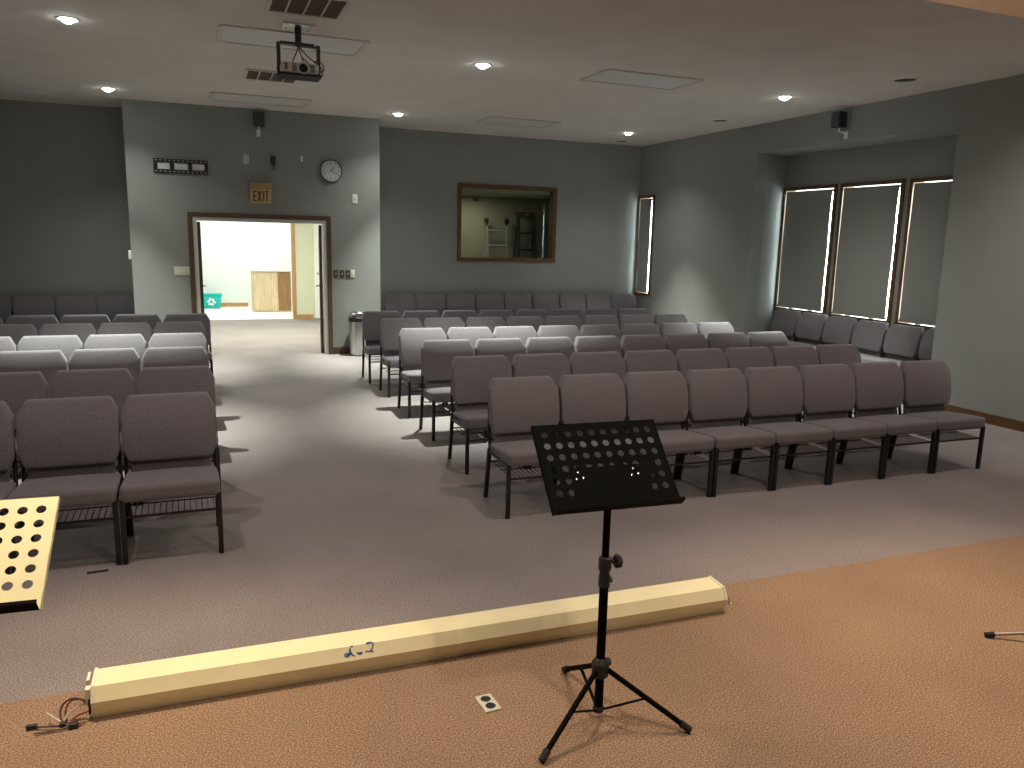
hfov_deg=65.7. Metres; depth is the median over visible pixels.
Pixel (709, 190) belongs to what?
wall
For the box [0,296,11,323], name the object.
upholstered chair
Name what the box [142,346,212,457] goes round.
upholstered chair
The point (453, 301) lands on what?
upholstered chair
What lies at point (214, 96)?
ceiling light panel
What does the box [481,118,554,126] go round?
diffuser
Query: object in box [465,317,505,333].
upholstered chair
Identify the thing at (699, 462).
grille
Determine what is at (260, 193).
exit sign
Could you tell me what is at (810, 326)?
upholstered chair
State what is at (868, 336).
upholstered chair
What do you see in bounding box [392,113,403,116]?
recessed light
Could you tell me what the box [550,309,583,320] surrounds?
upholstered chair
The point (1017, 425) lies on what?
baseboard
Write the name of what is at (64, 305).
upholstered chair
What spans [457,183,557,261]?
window
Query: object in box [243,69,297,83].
ceiling vent
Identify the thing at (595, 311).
upholstered chair
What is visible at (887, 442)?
grille
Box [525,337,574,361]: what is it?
upholstered chair
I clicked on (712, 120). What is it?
ceiling speaker
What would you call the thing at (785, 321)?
upholstered chair
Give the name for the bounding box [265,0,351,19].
ceiling vent
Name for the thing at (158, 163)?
wall decoration
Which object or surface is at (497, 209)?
wall
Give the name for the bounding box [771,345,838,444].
upholstered chair
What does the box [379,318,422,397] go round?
upholstered chair
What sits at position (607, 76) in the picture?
ceiling light panel
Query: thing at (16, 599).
music stand
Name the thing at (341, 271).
switch plate
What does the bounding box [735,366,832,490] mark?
upholstered chair
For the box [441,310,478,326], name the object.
upholstered chair
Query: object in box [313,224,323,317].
door
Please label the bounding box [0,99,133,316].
wall
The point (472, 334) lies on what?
upholstered chair
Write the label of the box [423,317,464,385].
upholstered chair
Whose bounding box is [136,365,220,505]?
upholstered chair
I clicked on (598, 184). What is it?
wall
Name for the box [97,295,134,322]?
upholstered chair
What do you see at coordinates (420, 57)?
ceiling
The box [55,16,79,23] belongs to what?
recessed light
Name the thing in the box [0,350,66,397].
upholstered chair
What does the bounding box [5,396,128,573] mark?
upholstered chair
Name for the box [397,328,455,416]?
upholstered chair
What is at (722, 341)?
upholstered chair
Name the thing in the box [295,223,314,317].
wall
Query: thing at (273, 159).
outlet
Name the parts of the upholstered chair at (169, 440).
leg, leg, backrest, seat, lumbar panel, frame, leg, leg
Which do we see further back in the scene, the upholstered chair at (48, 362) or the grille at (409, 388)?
the grille at (409, 388)
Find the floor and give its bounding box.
[0,306,1023,767]
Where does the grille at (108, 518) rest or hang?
attached to the upholstered chair at (69, 448)
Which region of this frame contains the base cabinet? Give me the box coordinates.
[249,268,291,311]
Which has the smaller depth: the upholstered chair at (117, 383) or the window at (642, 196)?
the upholstered chair at (117, 383)
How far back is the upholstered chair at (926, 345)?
9.16 m
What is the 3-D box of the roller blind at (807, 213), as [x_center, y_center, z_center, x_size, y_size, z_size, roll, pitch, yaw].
[4.130,-1.887,11.196,0.052,1.647,0.909,-3,11,-21]
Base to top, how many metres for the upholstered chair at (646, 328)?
0.822 m
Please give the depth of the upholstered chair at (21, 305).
10.80 m
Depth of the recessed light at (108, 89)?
9.43 m
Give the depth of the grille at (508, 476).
5.09 m
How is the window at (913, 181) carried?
attached to the wall niche
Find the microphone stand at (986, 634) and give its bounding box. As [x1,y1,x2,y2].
[984,632,1023,636]
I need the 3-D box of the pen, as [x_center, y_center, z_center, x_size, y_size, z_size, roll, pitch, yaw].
[-2.127,0.962,4.069,0.100,0.010,0.012,-3,11,-24]
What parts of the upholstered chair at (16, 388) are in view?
seat, backrest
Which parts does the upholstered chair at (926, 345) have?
backrest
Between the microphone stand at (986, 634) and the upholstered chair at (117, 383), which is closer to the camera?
the microphone stand at (986, 634)
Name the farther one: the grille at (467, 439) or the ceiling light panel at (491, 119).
the ceiling light panel at (491, 119)
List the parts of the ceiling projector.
arm, ceiling plate, arm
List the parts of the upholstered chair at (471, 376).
leg, frame, seat frame, leg, seat, lumbar panel, backrest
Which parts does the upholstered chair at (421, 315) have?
backrest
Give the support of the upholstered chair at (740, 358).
on the floor
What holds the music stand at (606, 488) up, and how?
on the floor
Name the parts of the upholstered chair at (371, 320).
leg, leg, lumbar panel, seat, backrest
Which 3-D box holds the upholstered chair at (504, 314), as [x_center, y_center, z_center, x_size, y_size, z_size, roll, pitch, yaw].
[-0.135,-0.528,10.242,0.500,0.822,0.487,-3,11,-22]
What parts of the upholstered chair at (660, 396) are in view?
frame, backrest, lumbar panel, seat, leg, leg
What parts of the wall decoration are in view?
backing plate, rail, rail, backing plate, backing plate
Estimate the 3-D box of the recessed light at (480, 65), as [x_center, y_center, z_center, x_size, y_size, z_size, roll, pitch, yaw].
[-0.284,-3.083,7.702,0.172,0.036,0.172,-3,11,-21]
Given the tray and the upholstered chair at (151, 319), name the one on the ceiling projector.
the tray
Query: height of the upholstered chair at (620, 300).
0.822 m
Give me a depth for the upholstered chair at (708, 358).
6.89 m
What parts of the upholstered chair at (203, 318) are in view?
backrest, seat, leg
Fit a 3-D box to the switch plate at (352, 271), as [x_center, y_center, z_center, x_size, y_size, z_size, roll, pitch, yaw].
[-2.339,-1.619,11.642,0.062,0.115,0.017,-3,11,-21]
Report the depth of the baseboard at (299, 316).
18.86 m
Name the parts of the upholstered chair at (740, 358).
backrest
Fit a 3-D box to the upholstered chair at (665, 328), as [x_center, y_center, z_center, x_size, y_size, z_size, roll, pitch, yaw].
[1.981,-0.265,9.065,0.500,0.822,0.487,-3,11,-21]
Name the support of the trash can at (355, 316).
on the floor
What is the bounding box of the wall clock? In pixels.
[320,159,341,181]
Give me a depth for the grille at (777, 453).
5.80 m
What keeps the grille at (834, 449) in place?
attached to the upholstered chair at (828, 389)
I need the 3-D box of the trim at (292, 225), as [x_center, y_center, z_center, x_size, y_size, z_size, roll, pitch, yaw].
[-4.508,-2.698,16.335,0.070,2.700,0.140,-3,11,-21]
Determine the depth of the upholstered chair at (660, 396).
5.59 m
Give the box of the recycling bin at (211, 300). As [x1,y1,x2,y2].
[204,293,221,308]
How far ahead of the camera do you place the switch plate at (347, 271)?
11.62 m
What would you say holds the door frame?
attached to the wall at (159, 204)
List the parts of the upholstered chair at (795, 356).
backrest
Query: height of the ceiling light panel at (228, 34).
0.012 m
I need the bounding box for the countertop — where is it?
[249,268,291,271]
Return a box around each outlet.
[271,156,275,170]
[475,693,501,712]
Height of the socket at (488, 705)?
0.003 m
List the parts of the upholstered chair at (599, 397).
lumbar panel, backrest, seat, leg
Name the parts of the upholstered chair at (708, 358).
backrest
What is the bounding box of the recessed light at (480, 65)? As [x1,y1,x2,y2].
[474,63,491,68]
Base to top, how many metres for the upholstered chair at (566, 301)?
0.822 m
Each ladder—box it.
[483,218,508,257]
[513,212,536,257]
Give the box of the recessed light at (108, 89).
[100,87,115,91]
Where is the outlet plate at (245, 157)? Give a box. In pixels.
[243,154,248,163]
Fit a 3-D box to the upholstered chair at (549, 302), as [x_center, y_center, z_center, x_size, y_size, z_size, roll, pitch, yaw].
[0.629,-1.110,13.529,0.500,0.822,0.487,-3,11,-21]
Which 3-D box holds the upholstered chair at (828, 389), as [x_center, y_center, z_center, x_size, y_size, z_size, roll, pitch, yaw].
[2.508,0.292,6.081,0.500,0.822,0.487,-2,11,-20]
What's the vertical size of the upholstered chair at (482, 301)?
0.822 m
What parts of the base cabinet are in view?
door, door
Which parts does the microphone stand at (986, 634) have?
leg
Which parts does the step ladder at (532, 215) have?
rail, rail, rail, rail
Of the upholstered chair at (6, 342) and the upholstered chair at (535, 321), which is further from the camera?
the upholstered chair at (535, 321)
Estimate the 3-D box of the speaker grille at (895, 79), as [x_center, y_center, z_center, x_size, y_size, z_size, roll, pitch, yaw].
[3.934,-3.041,7.928,0.210,0.003,0.210,-3,11,-21]
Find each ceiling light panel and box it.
[209,91,311,107]
[217,24,369,56]
[476,116,560,127]
[580,69,703,90]
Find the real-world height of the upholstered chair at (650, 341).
0.822 m
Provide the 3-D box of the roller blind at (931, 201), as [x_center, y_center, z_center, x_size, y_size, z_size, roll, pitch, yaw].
[4.945,-1.498,9.168,0.052,1.647,0.909,-3,11,-21]
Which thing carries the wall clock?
attached to the wall at (159, 204)
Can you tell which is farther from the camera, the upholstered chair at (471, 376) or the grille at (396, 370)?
the grille at (396, 370)
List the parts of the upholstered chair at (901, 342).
seat, lumbar panel, backrest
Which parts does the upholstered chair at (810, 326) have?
seat, lumbar panel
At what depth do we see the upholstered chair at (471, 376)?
6.16 m
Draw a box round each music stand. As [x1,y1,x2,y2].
[0,496,59,613]
[530,419,691,762]
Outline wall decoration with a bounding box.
[153,158,207,174]
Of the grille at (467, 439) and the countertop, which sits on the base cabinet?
the countertop
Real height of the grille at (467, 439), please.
0.020 m
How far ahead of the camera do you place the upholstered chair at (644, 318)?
10.05 m
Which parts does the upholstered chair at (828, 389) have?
leg, frame, lumbar panel, backrest, leg, leg, seat, leg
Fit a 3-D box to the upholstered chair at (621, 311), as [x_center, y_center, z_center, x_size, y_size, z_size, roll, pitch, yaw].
[1.755,-0.620,10.983,0.500,0.822,0.487,-3,11,-21]
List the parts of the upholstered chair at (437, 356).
leg, frame, leg, seat, lumbar panel, backrest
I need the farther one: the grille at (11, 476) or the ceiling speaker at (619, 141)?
the ceiling speaker at (619, 141)
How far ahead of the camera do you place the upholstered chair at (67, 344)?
6.82 m
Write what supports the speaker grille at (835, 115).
attached to the wall speaker at (839, 118)
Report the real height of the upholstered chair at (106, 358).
0.822 m
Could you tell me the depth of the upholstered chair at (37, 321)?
8.38 m
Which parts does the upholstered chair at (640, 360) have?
backrest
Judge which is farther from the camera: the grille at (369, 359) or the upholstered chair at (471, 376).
the grille at (369, 359)
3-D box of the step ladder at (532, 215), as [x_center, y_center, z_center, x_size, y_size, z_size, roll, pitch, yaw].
[0.265,-2.112,15.029,0.565,2.246,0.517,-3,11,-21]
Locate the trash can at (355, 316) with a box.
[348,309,366,355]
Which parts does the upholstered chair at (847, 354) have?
backrest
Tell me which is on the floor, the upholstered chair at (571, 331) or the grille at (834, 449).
the upholstered chair at (571, 331)
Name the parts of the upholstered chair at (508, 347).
backrest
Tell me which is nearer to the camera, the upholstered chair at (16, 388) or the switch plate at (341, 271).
the upholstered chair at (16, 388)
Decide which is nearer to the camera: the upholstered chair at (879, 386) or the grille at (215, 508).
the grille at (215, 508)
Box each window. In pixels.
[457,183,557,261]
[634,195,654,296]
[774,184,837,314]
[828,179,905,324]
[894,175,952,329]
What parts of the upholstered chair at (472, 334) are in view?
backrest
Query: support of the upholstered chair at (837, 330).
on the floor
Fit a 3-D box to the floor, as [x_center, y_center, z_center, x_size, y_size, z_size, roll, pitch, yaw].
[-1.999,0.186,8.646,13.880,0.100,23.200,-3,11,-21]
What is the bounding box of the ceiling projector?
[276,21,324,81]
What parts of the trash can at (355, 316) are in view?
domed lid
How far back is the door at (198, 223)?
11.01 m
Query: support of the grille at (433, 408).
attached to the upholstered chair at (437, 356)
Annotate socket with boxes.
[481,696,490,701]
[485,702,495,708]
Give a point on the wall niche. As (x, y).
(930, 154)
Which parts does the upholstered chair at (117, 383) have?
backrest, seat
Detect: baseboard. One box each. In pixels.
[221,303,313,318]
[333,347,349,353]
[944,404,1023,431]
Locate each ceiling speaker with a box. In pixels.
[614,140,629,142]
[710,119,729,122]
[890,77,920,82]
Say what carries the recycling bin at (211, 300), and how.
on the floor
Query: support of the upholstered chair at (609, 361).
on the floor
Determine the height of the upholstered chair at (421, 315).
0.822 m
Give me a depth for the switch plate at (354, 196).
11.46 m
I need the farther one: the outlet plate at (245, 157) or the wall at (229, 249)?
the wall at (229, 249)
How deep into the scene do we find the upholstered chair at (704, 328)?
9.31 m
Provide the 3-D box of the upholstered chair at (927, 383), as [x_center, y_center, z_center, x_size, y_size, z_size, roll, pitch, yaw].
[3.459,0.250,6.432,0.500,0.822,0.488,-2,11,-20]
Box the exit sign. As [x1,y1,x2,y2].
[249,182,271,203]
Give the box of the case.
[26,576,731,734]
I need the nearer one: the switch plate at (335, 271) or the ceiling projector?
the ceiling projector
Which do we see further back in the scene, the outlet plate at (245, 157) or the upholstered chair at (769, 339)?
the outlet plate at (245, 157)
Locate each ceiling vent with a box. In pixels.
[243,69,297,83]
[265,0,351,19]
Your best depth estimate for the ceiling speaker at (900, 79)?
7.91 m
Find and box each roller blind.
[635,198,652,292]
[777,189,833,311]
[831,184,900,319]
[898,181,951,325]
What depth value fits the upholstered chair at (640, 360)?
6.73 m
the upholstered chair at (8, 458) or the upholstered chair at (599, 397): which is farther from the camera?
the upholstered chair at (599, 397)
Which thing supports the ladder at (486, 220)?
on the floor
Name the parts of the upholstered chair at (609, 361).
backrest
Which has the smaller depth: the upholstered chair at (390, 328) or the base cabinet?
the upholstered chair at (390, 328)
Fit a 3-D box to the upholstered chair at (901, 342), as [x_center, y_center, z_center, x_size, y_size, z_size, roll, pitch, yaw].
[4.544,-0.285,9.499,0.487,0.822,0.500,-3,11,-21]
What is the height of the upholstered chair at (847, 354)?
0.822 m
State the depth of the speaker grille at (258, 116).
10.64 m
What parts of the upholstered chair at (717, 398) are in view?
leg, frame, lumbar panel, leg, backrest, seat, leg, leg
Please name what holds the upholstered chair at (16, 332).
on the floor
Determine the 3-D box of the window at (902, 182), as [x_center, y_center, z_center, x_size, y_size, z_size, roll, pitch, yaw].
[4.617,-1.698,10.225,0.192,1.771,1.035,-3,11,-21]
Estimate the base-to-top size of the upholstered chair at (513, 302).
0.822 m
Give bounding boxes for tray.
[277,72,321,81]
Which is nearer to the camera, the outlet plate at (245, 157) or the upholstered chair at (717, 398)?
the upholstered chair at (717, 398)
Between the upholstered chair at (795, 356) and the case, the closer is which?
the case
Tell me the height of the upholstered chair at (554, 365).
0.822 m
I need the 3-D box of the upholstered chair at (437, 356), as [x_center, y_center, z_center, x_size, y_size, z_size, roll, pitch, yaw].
[-0.528,0.040,7.075,0.500,0.822,0.488,-3,11,-21]
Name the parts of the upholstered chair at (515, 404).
leg, seat frame, leg, lumbar panel, frame, backrest, seat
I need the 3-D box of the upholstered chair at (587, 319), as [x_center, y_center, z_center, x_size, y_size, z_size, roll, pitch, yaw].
[1.165,-0.419,9.809,0.500,0.822,0.487,-3,11,-21]
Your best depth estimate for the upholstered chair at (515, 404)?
5.24 m
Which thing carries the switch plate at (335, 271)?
attached to the wall at (159, 204)
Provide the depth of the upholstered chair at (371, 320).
9.71 m
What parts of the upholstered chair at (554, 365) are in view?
backrest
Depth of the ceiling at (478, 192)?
13.63 m
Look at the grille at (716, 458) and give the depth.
5.62 m
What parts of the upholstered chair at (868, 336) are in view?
lumbar panel, seat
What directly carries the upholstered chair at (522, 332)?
on the floor
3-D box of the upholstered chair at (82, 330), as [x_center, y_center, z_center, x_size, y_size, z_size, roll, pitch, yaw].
[-4.284,-0.149,7.640,0.500,0.822,0.487,-3,11,-21]
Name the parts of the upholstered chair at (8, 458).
lumbar panel, leg, backrest, seat, frame, leg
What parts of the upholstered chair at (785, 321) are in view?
lumbar panel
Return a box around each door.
[197,222,205,312]
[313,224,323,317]
[316,225,323,351]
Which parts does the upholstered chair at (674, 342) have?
backrest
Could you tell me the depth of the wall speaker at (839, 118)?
9.51 m
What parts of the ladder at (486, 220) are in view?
rail, rail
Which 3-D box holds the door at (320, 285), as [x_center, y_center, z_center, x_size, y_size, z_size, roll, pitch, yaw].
[-2.904,-1.460,12.050,0.140,1.864,0.820,-1,11,-14]
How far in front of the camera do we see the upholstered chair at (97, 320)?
8.57 m
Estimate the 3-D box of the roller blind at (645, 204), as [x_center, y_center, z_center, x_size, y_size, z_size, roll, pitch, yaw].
[2.342,-2.443,14.023,0.052,1.626,0.394,-3,11,-21]
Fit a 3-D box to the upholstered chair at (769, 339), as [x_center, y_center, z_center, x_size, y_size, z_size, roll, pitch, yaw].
[2.781,-0.116,8.352,0.500,0.822,0.487,-3,11,-21]
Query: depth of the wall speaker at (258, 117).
10.64 m
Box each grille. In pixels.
[10,465,27,477]
[14,504,112,528]
[126,495,216,518]
[254,112,263,124]
[365,356,382,362]
[382,367,402,374]
[401,383,424,391]
[424,401,455,412]
[454,427,493,441]
[491,460,568,479]
[655,452,709,465]
[699,448,771,461]
[760,443,828,456]
[814,439,882,451]
[831,112,838,126]
[867,434,932,446]
[894,78,916,81]
[917,430,980,441]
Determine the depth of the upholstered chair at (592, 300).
13.95 m
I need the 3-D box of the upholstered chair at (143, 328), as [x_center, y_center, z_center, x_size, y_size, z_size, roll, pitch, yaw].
[-3.812,-0.172,7.823,0.500,0.822,0.487,-3,11,-21]
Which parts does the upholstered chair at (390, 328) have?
leg, leg, lumbar panel, seat, backrest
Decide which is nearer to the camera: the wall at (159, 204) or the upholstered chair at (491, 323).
the upholstered chair at (491, 323)
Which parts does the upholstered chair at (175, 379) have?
backrest, leg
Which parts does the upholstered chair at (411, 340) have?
leg, frame, leg, lumbar panel, seat, backrest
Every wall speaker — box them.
[253,111,264,136]
[831,108,849,138]
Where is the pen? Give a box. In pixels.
[87,569,108,573]
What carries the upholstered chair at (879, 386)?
on the floor
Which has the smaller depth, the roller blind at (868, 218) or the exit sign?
the roller blind at (868, 218)
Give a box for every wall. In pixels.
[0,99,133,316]
[122,99,380,346]
[197,221,292,305]
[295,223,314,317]
[379,127,641,310]
[461,196,548,257]
[635,74,1023,421]
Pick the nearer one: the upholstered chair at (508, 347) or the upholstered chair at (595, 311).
the upholstered chair at (508, 347)
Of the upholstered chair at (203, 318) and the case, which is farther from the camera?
the upholstered chair at (203, 318)
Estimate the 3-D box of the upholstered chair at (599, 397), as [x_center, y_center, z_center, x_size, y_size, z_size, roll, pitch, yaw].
[0.603,0.375,5.385,0.500,0.822,0.487,-2,11,-20]
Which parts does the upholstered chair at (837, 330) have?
backrest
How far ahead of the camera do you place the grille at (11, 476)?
4.83 m
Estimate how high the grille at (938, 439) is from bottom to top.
0.020 m
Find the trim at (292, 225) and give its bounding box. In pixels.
[290,223,296,318]
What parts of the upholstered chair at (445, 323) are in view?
backrest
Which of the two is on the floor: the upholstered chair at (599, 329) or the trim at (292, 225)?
the upholstered chair at (599, 329)
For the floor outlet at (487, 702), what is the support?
on the floor
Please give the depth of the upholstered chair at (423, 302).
12.85 m
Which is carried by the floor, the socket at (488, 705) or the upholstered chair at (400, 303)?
the upholstered chair at (400, 303)
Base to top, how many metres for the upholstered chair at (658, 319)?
0.822 m
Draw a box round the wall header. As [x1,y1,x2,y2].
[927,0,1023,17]
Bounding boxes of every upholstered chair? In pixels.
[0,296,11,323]
[0,324,36,350]
[0,336,15,350]
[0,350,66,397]
[0,371,47,510]
[0,401,24,574]
[5,315,58,335]
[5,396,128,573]
[12,296,54,314]
[17,335,82,369]
[38,323,95,348]
[50,368,136,505]
[55,296,95,321]
[59,314,110,334]
[69,348,140,394]
[84,334,145,370]
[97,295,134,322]
[97,322,151,348]
[112,314,161,334]
[119,391,223,564]
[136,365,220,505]
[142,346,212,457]
[148,333,207,353]
[153,321,205,337]
[163,313,212,373]
[362,311,401,383]
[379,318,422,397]
[384,294,414,316]
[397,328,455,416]
[402,310,440,369]
[415,294,445,315]
[419,339,486,440]
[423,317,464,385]
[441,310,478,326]
[445,294,474,309]
[445,327,492,404]
[448,355,527,474]
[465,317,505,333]
[474,338,525,436]
[475,294,503,314]
[479,309,514,322]
[483,376,579,518]
[493,326,537,344]
[504,294,531,314]
[506,316,544,331]
[511,353,570,468]
[515,309,550,321]
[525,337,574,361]
[531,294,558,313]
[537,325,579,343]
[545,315,581,331]
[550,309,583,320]
[553,373,648,484]
[559,294,585,312]
[569,351,627,430]
[574,335,621,355]
[580,324,621,341]
[582,315,618,327]
[584,308,617,318]
[585,294,611,308]
[611,293,636,312]
[617,308,648,319]
[618,314,653,328]
[620,323,659,336]
[620,334,665,359]
[621,370,714,497]
[624,350,696,454]
[653,314,687,328]
[659,323,697,339]
[664,333,707,422]
[676,348,747,453]
[677,368,775,496]
[697,322,733,339]
[707,332,749,353]
[725,347,797,448]
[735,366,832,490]
[747,331,787,351]
[771,309,800,341]
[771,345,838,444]
[788,312,827,345]
[789,364,886,484]
[813,316,856,349]
[815,344,881,437]
[840,362,936,478]
[851,320,888,357]
[861,324,923,363]
[888,360,985,473]
[897,329,934,367]
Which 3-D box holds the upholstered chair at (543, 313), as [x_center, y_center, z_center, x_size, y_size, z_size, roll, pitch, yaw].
[0.340,-0.551,10.425,0.500,0.822,0.487,-3,11,-21]
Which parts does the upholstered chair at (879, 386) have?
leg, lumbar panel, backrest, leg, seat, leg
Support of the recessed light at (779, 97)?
in the ceiling at (420, 57)
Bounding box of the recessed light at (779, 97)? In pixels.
[777,96,792,99]
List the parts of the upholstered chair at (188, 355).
backrest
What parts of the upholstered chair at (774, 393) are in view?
leg, frame, lumbar panel, backrest, leg, leg, seat, leg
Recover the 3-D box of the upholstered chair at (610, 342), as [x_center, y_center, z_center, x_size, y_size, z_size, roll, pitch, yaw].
[0.891,-0.026,7.620,0.500,0.822,0.488,-3,11,-21]
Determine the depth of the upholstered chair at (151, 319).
8.75 m
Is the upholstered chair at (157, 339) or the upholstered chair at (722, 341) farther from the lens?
the upholstered chair at (722, 341)
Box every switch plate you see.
[174,266,189,274]
[334,270,337,277]
[340,270,343,277]
[346,270,349,277]
[351,270,354,277]
[352,194,356,203]
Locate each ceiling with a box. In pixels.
[0,0,1023,145]
[462,188,549,199]
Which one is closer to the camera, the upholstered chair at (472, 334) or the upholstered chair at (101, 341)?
the upholstered chair at (101, 341)
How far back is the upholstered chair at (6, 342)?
6.69 m
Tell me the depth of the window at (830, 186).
10.92 m
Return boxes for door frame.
[187,212,332,353]
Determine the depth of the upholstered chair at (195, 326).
8.08 m
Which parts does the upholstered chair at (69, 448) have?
leg, seat, backrest, lumbar panel, frame, leg, leg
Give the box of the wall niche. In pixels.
[755,128,958,360]
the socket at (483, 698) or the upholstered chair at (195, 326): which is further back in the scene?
the upholstered chair at (195, 326)
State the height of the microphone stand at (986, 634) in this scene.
1.012 m
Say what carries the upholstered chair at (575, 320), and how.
on the floor
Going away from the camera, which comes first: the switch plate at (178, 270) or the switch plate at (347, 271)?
the switch plate at (178, 270)
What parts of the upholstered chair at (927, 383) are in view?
leg, lumbar panel, backrest, leg, seat, leg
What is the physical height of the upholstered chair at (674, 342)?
0.822 m
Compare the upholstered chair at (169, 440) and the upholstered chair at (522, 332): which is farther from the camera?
the upholstered chair at (522, 332)

